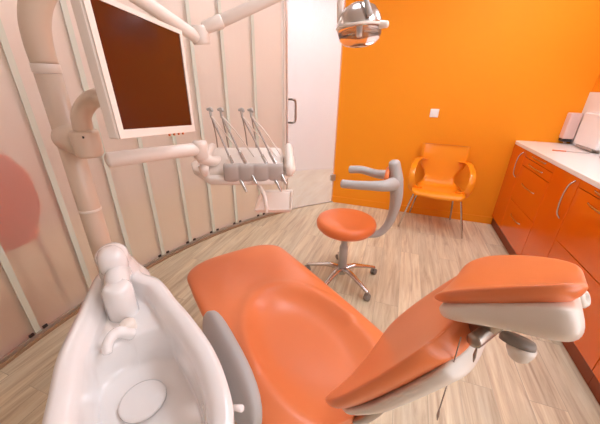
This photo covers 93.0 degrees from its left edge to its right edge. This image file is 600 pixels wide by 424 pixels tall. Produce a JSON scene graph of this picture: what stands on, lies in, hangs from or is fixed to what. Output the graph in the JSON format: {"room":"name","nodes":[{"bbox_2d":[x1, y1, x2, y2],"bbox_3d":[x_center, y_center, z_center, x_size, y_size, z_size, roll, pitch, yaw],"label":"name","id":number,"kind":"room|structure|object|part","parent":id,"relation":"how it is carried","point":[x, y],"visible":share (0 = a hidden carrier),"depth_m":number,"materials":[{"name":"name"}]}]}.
{"room":"dental clinic","nodes":[
{"label":"dental clinic","id":0,"kind":"room"},
{"bbox_2d":[0,0,284,369],"bbox_3d":[-1.188,-0.470,1.177,0.839,2.700,4.366,8,25,15],"label":"wall","id":1,"kind":"structure","parent":0,"point":[158,210],"depth_m":1.97,"materials":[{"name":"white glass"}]},
{"bbox_3d":[-1.605,-0.433,1.034,0.015,2.665,0.294,6,25,12],"label":"glass panel","id":2,"kind":"part","parent":1,"relation":"part of","materials":[{"name":"white glass"}]},
{"bbox_3d":[-1.512,-0.564,1.331,0.016,2.665,0.321,9,25,17],"label":"glass panel","id":3,"kind":"part","parent":1,"relation":"part of","materials":[{"name":"white glass"}]},
{"bbox_3d":[-1.389,-0.690,1.619,0.015,2.665,0.294,11,26,22],"label":"glass panel","id":4,"kind":"part","parent":1,"relation":"part of","materials":[{"name":"white glass"}]},
{"bbox_3d":[-1.255,-0.797,1.863,0.014,2.665,0.241,14,27,26],"label":"glass panel","id":5,"kind":"part","parent":1,"relation":"part of","materials":[{"name":"white glass"}]},
{"bbox_3d":[-1.110,-0.891,2.079,0.014,2.665,0.252,16,28,30],"label":"glass panel","id":6,"kind":"part","parent":1,"relation":"part of","materials":[{"name":"white glass"}]},
{"bbox_3d":[-0.948,-0.979,2.283,0.014,2.665,0.238,19,30,34],"label":"glass panel","id":7,"kind":"part","parent":1,"relation":"part of","materials":[{"name":"white glass"}]},
{"bbox_3d":[-0.768,-1.061,2.475,0.014,2.665,0.252,22,31,38],"label":"glass panel","id":8,"kind":"part","parent":1,"relation":"part of","materials":[{"name":"white glass"}]},
{"bbox_3d":[-0.556,-1.143,2.667,0.283,2.665,0.015,-19,31,-38],"label":"glass panel","id":9,"kind":"part","parent":1,"relation":"part of","materials":[{"name":"white glass"}]},
{"bbox_3d":[-0.308,-1.222,2.855,0.297,2.665,0.015,-16,29,-34],"label":"glass panel","id":10,"kind":"part","parent":1,"relation":"part of","materials":[{"name":"white glass"}]},
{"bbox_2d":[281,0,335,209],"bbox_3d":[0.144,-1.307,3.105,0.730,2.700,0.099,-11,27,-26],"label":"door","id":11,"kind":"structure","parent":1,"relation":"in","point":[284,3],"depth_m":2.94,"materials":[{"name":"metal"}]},
{"bbox_3d":[-0.082,-1.078,3.044,0.094,0.261,0.038,1,24,0],"label":"handle","id":12,"kind":"part","parent":11,"relation":"part of","materials":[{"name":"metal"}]},
{"bbox_2d":[0,168,599,423],"bbox_3d":[-0.727,0.043,3.421,6.620,0.050,9.600,9,25,17],"label":"floor","id":13,"kind":"structure","parent":0,"point":[412,259],"depth_m":2.07,"materials":[{"name":"brown wood"}]},
{"bbox_2d":[17,0,243,423],"bbox_3d":[-0.563,0.181,0.847,0.359,1.800,1.233,-17,29,-34],"label":"dental spittoon unit","id":14,"kind":"object","parent":13,"relation":"on","point":[131,353],"visible":0.99,"depth_m":0.82,"materials":[{"name":"white ceramic"}]},
{"bbox_3d":[-0.510,0.354,0.796,0.049,0.056,0.100,9,25,17],"label":"rinse spout","id":15,"kind":"part","parent":14,"relation":"part of","materials":[{"name":"white ceramic"}]},
{"bbox_3d":[-0.504,0.332,0.834,0.044,0.034,0.044,9,25,17],"label":"water knob","id":16,"kind":"part","parent":14,"relation":"part of","materials":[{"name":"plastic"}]},
{"bbox_2d":[70,0,194,138],"bbox_3d":[-0.587,-0.439,0.932,0.314,0.381,0.391,9,25,17],"label":"monitor","id":17,"kind":"object","parent":14,"relation":"attached to","point":[136,60],"visible":0.96,"depth_m":0.84,"materials":[{"name":"plastic"}]},
{"bbox_2d":[42,269,234,423],"bbox_3d":[-0.447,0.699,0.912,0.345,0.801,0.841,-14,28,-30],"label":"basin","id":18,"kind":"object","parent":14,"relation":"in","point":[142,359],"depth_m":0.77,"materials":[{"name":"white ceramic"}]},
{"bbox_2d":[104,107,294,212],"bbox_3d":[-0.388,-0.237,1.317,0.791,0.446,0.389,-7,25,-17],"label":"console","id":19,"kind":"object","parent":14,"relation":"attached to","point":[212,165],"visible":0.96,"depth_m":1.31,"materials":[{"name":"plastic"}]},
{"bbox_3d":[-0.568,-0.231,1.132,0.356,0.056,0.061,-19,31,-37],"label":"swivel arm","id":20,"kind":"part","parent":19,"relation":"part of","materials":[{"name":"plastic"}]},
{"bbox_3d":[-0.424,-0.402,1.405,0.007,0.178,0.031,16,28,30],"label":"whip arm","id":21,"kind":"part","parent":19,"relation":"part of","materials":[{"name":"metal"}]},
{"bbox_3d":[-0.373,-0.403,1.409,0.008,0.178,0.035,20,31,37],"label":"whip arm","id":22,"kind":"part","parent":19,"relation":"part of","materials":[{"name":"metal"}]},
{"bbox_2d":[210,116,246,192],"bbox_3d":[-0.312,-0.282,1.355,0.090,0.317,0.271,-18,30,-36],"label":"dental handpiece","id":23,"kind":"object","parent":19,"relation":"hanging from","point":[212,118],"visible":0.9,"depth_m":1.34,"materials":[{"name":"silver metal"}]},
{"bbox_2d":[221,116,257,184],"bbox_3d":[-0.268,-0.299,1.352,0.271,0.283,0.092,20,30,36],"label":"dental handpiece","id":24,"kind":"object","parent":19,"relation":"hanging from","point":[222,117],"visible":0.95,"depth_m":1.34,"materials":[{"name":"silver metal"}]},
{"bbox_3d":[-0.276,-0.404,1.415,0.007,0.178,0.032,18,29,33],"label":"whip arm","id":25,"kind":"part","parent":19,"relation":"part of","materials":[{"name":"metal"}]},
{"bbox_2d":[242,116,281,191],"bbox_3d":[-0.164,-0.286,1.367,0.279,0.314,0.095,19,30,35],"label":"dental handpiece","id":26,"kind":"object","parent":19,"relation":"hanging from","point":[243,117],"visible":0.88,"depth_m":1.35,"materials":[{"name":"silver metal"}]},
{"bbox_2d":[251,116,286,184],"bbox_3d":[-0.124,-0.300,1.359,0.088,0.283,0.267,-17,30,-35],"label":"dental handpiece","id":27,"kind":"object","parent":19,"relation":"hanging from","point":[252,117],"visible":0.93,"depth_m":1.34,"materials":[{"name":"silver metal"}]},
{"bbox_2d":[254,190,291,212],"bbox_3d":[-0.126,-0.058,1.445,0.187,0.020,0.273,-1,24,-4],"label":"tray","id":28,"kind":"object","parent":19,"relation":"on","point":[278,201],"depth_m":1.43,"materials":[{"name":"plastic"}]},
{"bbox_3d":[-0.056,-0.242,1.436,0.059,0.079,0.161,-1,24,-4],"label":"knob","id":29,"kind":"part","parent":19,"relation":"part of","materials":[{"name":"plastic"}]},
{"bbox_2d":[129,0,388,47],"bbox_3d":[-0.176,-0.891,1.170,1.150,0.363,0.290,-6,25,-16],"label":"lamp","id":30,"kind":"object","parent":14,"relation":"attached to","point":[360,24],"visible":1,"depth_m":1.23,"materials":[{"name":"plastic"}]},
{"bbox_3d":[-0.565,-0.783,1.076,0.067,0.217,0.391,18,29,33],"label":"arm","id":31,"kind":"part","parent":30,"relation":"part of","materials":[{"name":"plastic"}]},
{"bbox_3d":[-0.138,-0.935,1.252,0.597,0.288,0.058,-4,25,-12],"label":"arm","id":32,"kind":"part","parent":30,"relation":"part of","materials":[{"name":"plastic"}]},
{"bbox_3d":[0.226,-0.949,1.278,0.117,0.209,0.041,1,24,-1],"label":"yoke arm","id":33,"kind":"part","parent":30,"relation":"part of","materials":[{"name":"plastic"}]},
{"bbox_3d":[0.277,-0.930,1.215,0.044,0.184,0.137,-3,24,-9],"label":"yoke arm","id":34,"kind":"part","parent":30,"relation":"part of","materials":[{"name":"grey plastic"}]},
{"bbox_2d":[305,159,403,300],"bbox_3d":[0.355,0.096,2.068,0.607,0.990,0.576,-14,28,-30],"label":"stool","id":35,"kind":"object","parent":13,"relation":"on","point":[345,225],"visible":0.91,"depth_m":1.98,"materials":[{"name":"leather"}]},
{"bbox_3d":[0.191,0.431,2.299,0.286,0.075,0.054,9,25,17],"label":"leg","id":36,"kind":"part","parent":35,"relation":"part of","materials":[{"name":"silver metal"}]},
{"bbox_3d":[0.241,0.501,2.144,0.054,0.075,0.286,18,29,33],"label":"leg","id":37,"kind":"part","parent":35,"relation":"part of","materials":[{"name":"silver metal"}]},
{"bbox_3d":[0.338,0.084,2.089,0.434,0.095,0.434,9,25,17],"label":"seat","id":38,"kind":"part","parent":35,"relation":"part of","materials":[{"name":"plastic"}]},
{"bbox_3d":[0.417,0.505,2.143,0.054,0.075,0.286,-15,29,-32],"label":"leg","id":39,"kind":"part","parent":35,"relation":"part of","materials":[{"name":"silver metal"}]},
{"bbox_3d":[0.477,0.443,2.284,0.286,0.075,0.054,-4,25,-11],"label":"leg","id":40,"kind":"part","parent":35,"relation":"part of","materials":[{"name":"silver metal"}]},
{"bbox_3d":[0.542,-0.255,2.024,0.407,0.107,0.161,22,32,39],"label":"armrest","id":41,"kind":"part","parent":35,"relation":"part of","materials":[{"name":"grey plastic"}]},
{"bbox_3d":[0.470,-0.171,1.834,0.407,0.106,0.161,-2,24,-6],"label":"armrest","id":42,"kind":"part","parent":35,"relation":"part of","materials":[{"name":"grey plastic"}]},
{"bbox_2d":[187,245,590,423],"bbox_3d":[-0.044,0.386,1.143,0.665,1.210,1.471,-14,28,-30],"label":"dental chair","id":43,"kind":"object","parent":13,"relation":"on","point":[289,348],"visible":0.99,"depth_m":0.82,"materials":[{"name":"orange leather"}]},
{"bbox_3d":[-0.235,0.483,0.920,0.078,0.179,0.450,-14,28,-30],"label":"armrest","id":44,"kind":"part","parent":43,"relation":"part of","materials":[{"name":"grey plastic"}]},
{"bbox_2d":[187,245,382,423],"bbox_3d":[-0.115,0.457,1.344,0.612,0.126,1.135,-14,28,-30],"label":"seat cushion","id":45,"kind":"object","parent":43,"relation":"on","point":[300,340],"depth_m":1.22,"materials":[{"name":"orange leather"}]},
{"bbox_2d":[325,276,470,408],"bbox_3d":[0.274,0.339,0.723,0.254,0.445,0.430,19,30,35],"label":"cushion","id":46,"kind":"object","parent":43,"relation":"on","point":[413,359],"depth_m":0.56,"materials":[{"name":"orange leather"}]},
{"bbox_2d":[436,337,477,419],"bbox_3d":[0.274,0.312,0.509,0.012,0.208,0.032,-15,29,-32],"label":"cord","id":47,"kind":"object","parent":43,"relation":"hanging from","point":[476,349],"visible":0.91,"depth_m":0.49,"materials":[{"name":"plastic"}]},
{"bbox_3d":[0.270,0.295,0.513,0.003,0.182,0.010,4,24,6],"label":"chain","id":48,"kind":"part","parent":47,"relation":"part of","materials":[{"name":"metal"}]},
{"bbox_2d":[434,255,587,302],"bbox_3d":[0.352,0.113,0.484,0.240,0.162,0.171,-21,32,-40],"label":"cushion","id":49,"kind":"object","parent":43,"relation":"on","point":[496,278],"depth_m":0.44,"materials":[{"name":"orange leather"}]},
{"bbox_3d":[0.330,0.208,0.428,0.037,0.032,0.038,-14,28,-30],"label":"adjust knob","id":50,"kind":"part","parent":43,"relation":"part of","materials":[{"name":"white plastic"}]},
{"bbox_2d":[398,143,475,238],"bbox_3d":[1.468,-0.248,3.038,0.648,0.863,0.529,11,26,22],"label":"chair","id":51,"kind":"object","parent":13,"relation":"on","point":[441,163],"visible":1,"depth_m":3.05,"materials":[{"name":"orange plastic"}]},
{"bbox_3d":[1.184,-0.024,3.054,0.203,0.433,0.023,7,25,13],"label":"leg","id":52,"kind":"part","parent":51,"relation":"part of","materials":[{"name":"silver metal"}]},
{"bbox_3d":[1.361,-0.144,3.330,0.062,0.433,0.226,-5,25,-14],"label":"leg","id":53,"kind":"part","parent":51,"relation":"part of","materials":[{"name":"silver metal"}]},
{"bbox_3d":[1.270,-0.407,3.075,0.156,0.318,0.410,11,26,22],"label":"armrest","id":54,"kind":"part","parent":51,"relation":"part of","materials":[{"name":"orange plastic"}]},
{"bbox_3d":[1.693,-0.078,3.195,0.214,0.433,0.065,-13,28,-29],"label":"leg","id":55,"kind":"part","parent":51,"relation":"part of","materials":[{"name":"silver metal"}]},
{"bbox_3d":[1.592,0.056,2.889,0.202,0.433,0.025,15,28,29],"label":"leg","id":56,"kind":"part","parent":51,"relation":"part of","materials":[{"name":"silver metal"}]},
{"bbox_3d":[1.675,-0.327,2.911,0.156,0.318,0.410,11,26,22],"label":"armrest","id":57,"kind":"part","parent":51,"relation":"part of","materials":[{"name":"orange plastic"}]},
{"bbox_2d":[491,144,525,236],"bbox_3d":[2.320,-0.188,2.879,0.493,0.911,0.329,9,25,17],"label":"base cabinet","id":58,"kind":"object","parent":13,"relation":"on","point":[518,153],"visible":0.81,"depth_m":2.91,"materials":[{"name":"orange paint"}]},
{"bbox_3d":[2.072,-0.451,2.713,0.045,0.249,0.011,9,25,17],"label":"handle","id":59,"kind":"part","parent":58,"relation":"part of","materials":[{"name":"silver metal"}]},
{"bbox_2d":[499,150,554,254],"bbox_3d":[2.174,-0.010,2.474,0.476,0.911,0.598,9,25,17],"label":"base cabinet","id":60,"kind":"object","parent":13,"relation":"on","point":[535,173],"visible":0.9,"depth_m":2.48,"materials":[{"name":"orange paint"}]},
{"bbox_3d":[1.977,0.130,2.611,0.018,0.335,0.595,9,25,17],"label":"drawer","id":61,"kind":"part","parent":60,"relation":"part of","materials":[{"name":"orange paint"}]},
{"bbox_3d":[1.982,-0.178,2.474,0.018,0.330,0.595,9,25,17],"label":"drawer","id":62,"kind":"part","parent":60,"relation":"part of","materials":[{"name":"orange paint"}]},
{"bbox_3d":[1.986,-0.366,2.390,0.018,0.072,0.595,9,25,17],"label":"drawer","id":63,"kind":"part","parent":60,"relation":"part of","materials":[{"name":"orange paint"}]},
{"bbox_3d":[1.987,-0.429,2.362,0.018,0.055,0.595,9,25,17],"label":"drawer","id":64,"kind":"part","parent":60,"relation":"part of","materials":[{"name":"orange paint"}]},
{"bbox_2d":[521,166,581,256],"bbox_3d":[2.008,0.171,2.062,0.493,0.911,0.358,9,25,17],"label":"base cabinet","id":65,"kind":"object","parent":13,"relation":"on","point":[562,187],"visible":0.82,"depth_m":2.05,"materials":[{"name":"orange paint"}]},
{"bbox_3d":[1.758,-0.083,1.895,0.045,0.274,0.011,9,25,17],"label":"handle","id":66,"kind":"part","parent":65,"relation":"part of","materials":[{"name":"silver metal"}]},
{"bbox_2d":[547,180,599,384],"bbox_3d":[1.832,0.383,1.580,0.476,0.911,0.748,9,25,17],"label":"base cabinet","id":67,"kind":"object","parent":13,"relation":"on","point":[577,241],"visible":0.52,"depth_m":1.62,"materials":[{"name":"orange paint"}]},
{"bbox_3d":[1.635,0.502,1.708,0.018,0.380,0.745,9,25,17],"label":"drawer","id":68,"kind":"part","parent":67,"relation":"part of","materials":[{"name":"orange paint"}]},
{"bbox_3d":[1.642,0.155,1.553,0.018,0.370,0.745,9,25,17],"label":"drawer","id":69,"kind":"part","parent":67,"relation":"part of","materials":[{"name":"orange paint"}]},
{"bbox_3d":[1.645,-0.040,1.466,0.018,0.047,0.745,9,25,17],"label":"drawer","id":70,"kind":"part","parent":67,"relation":"part of","materials":[{"name":"orange paint"}]},
{"bbox_3d":[1.645,0.006,1.550,0.028,0.011,0.326,9,25,17],"label":"handle","id":71,"kind":"part","parent":67,"relation":"part of","materials":[{"name":"silver metal"}]},
{"bbox_2d":[588,360,599,404],"bbox_3d":[1.585,0.668,0.932,0.476,0.911,0.748,9,25,17],"label":"base cabinet","id":72,"kind":"object","parent":13,"relation":"on","point":[594,385],"visible":1,"depth_m":1.44,"materials":[{"name":"orange paint"}]},
{"bbox_2d":[515,140,599,188],"bbox_3d":[1.936,-0.150,1.620,0.464,0.032,2.792,9,25,17],"label":"countertop","id":73,"kind":"structure","parent":72,"relation":"on","point":[586,167],"depth_m":2.19,"materials":[{"name":"white laminate"}]},
{"bbox_2d":[552,149,589,153],"bbox_3d":[2.248,-0.501,2.364,0.246,0.011,0.012,13,27,24],"label":"spatula","id":74,"kind":"object","parent":73,"relation":"on","point":[552,149],"visible":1,"depth_m":2.38,"materials":[{"name":"orange plastic"}]},
{"bbox_2d":[574,112,599,151],"bbox_3d":[2.469,-0.675,2.399,0.052,0.290,0.370,9,25,17],"label":"dispenser","id":75,"kind":"object","parent":73,"relation":"on","point":[587,137],"visible":1,"depth_m":2.40,"materials":[{"name":"white plastic"}]},
{"bbox_2d":[575,144,596,151],"bbox_3d":[2.467,-0.554,2.459,0.036,0.020,0.260,9,25,17],"label":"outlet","id":76,"kind":"object","parent":75,"relation":"attached to","point":[583,146],"depth_m":2.42,"materials":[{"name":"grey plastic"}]},
{"bbox_3d":[1.388,0.787,1.060,0.018,0.380,0.745,9,25,17],"label":"drawer","id":77,"kind":"part","parent":72,"relation":"part of","materials":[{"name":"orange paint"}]},
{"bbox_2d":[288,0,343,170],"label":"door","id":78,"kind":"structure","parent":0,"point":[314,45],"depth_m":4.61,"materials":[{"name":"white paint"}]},
{"bbox_2d":[331,0,599,216],"bbox_3d":[1.580,-1.221,2.971,2.375,2.700,0.120,9,25,17],"label":"wall","id":79,"kind":"structure","parent":0,"point":[498,74],"depth_m":2.85,"materials":[{"name":"orange paint"}]},
{"bbox_2d":[331,196,492,223],"bbox_3d":[1.300,-0.039,3.520,1.875,0.085,0.014,9,25,17],"label":"baseboard","id":80,"kind":"structure","parent":79,"relation":"attached to","point":[416,210],"depth_m":3.46,"materials":[{"name":"orange paint"}]},
{"bbox_2d":[429,109,438,116],"bbox_3d":[1.429,-1.052,3.027,0.084,0.084,0.012,9,25,17],"label":"light switch","id":81,"kind":"object","parent":79,"relation":"attached to","point":[434,112],"visible":1,"depth_m":3.02,"materials":[{"name":"white plastic"}]},
{"bbox_2d":[558,112,582,142],"bbox_3d":[2.537,-0.787,2.677,0.090,0.274,0.085,9,25,17],"label":"soap dispenser","id":82,"kind":"object","parent":79,"relation":"attached to","point":[572,121],"visible":1,"depth_m":2.65,"materials":[{"name":"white plastic"}]},
{"bbox_2d":[592,72,599,91],"bbox_3d":[1.729,0.036,0.161,0.060,2.700,5.593,9,25,17],"label":"wall","id":83,"kind":"structure","parent":0,"point":[596,88],"depth_m":2.50,"materials":[{"name":"orange paint"}]},
{"bbox_2d":[570,92,599,153],"bbox_3d":[2.154,-0.341,1.452,0.012,0.459,2.792,9,25,17],"label":"backsplash","id":84,"kind":"structure","parent":83,"relation":"attached to","point":[592,104],"depth_m":2.52,"materials":[{"name":"white"}]}
]}

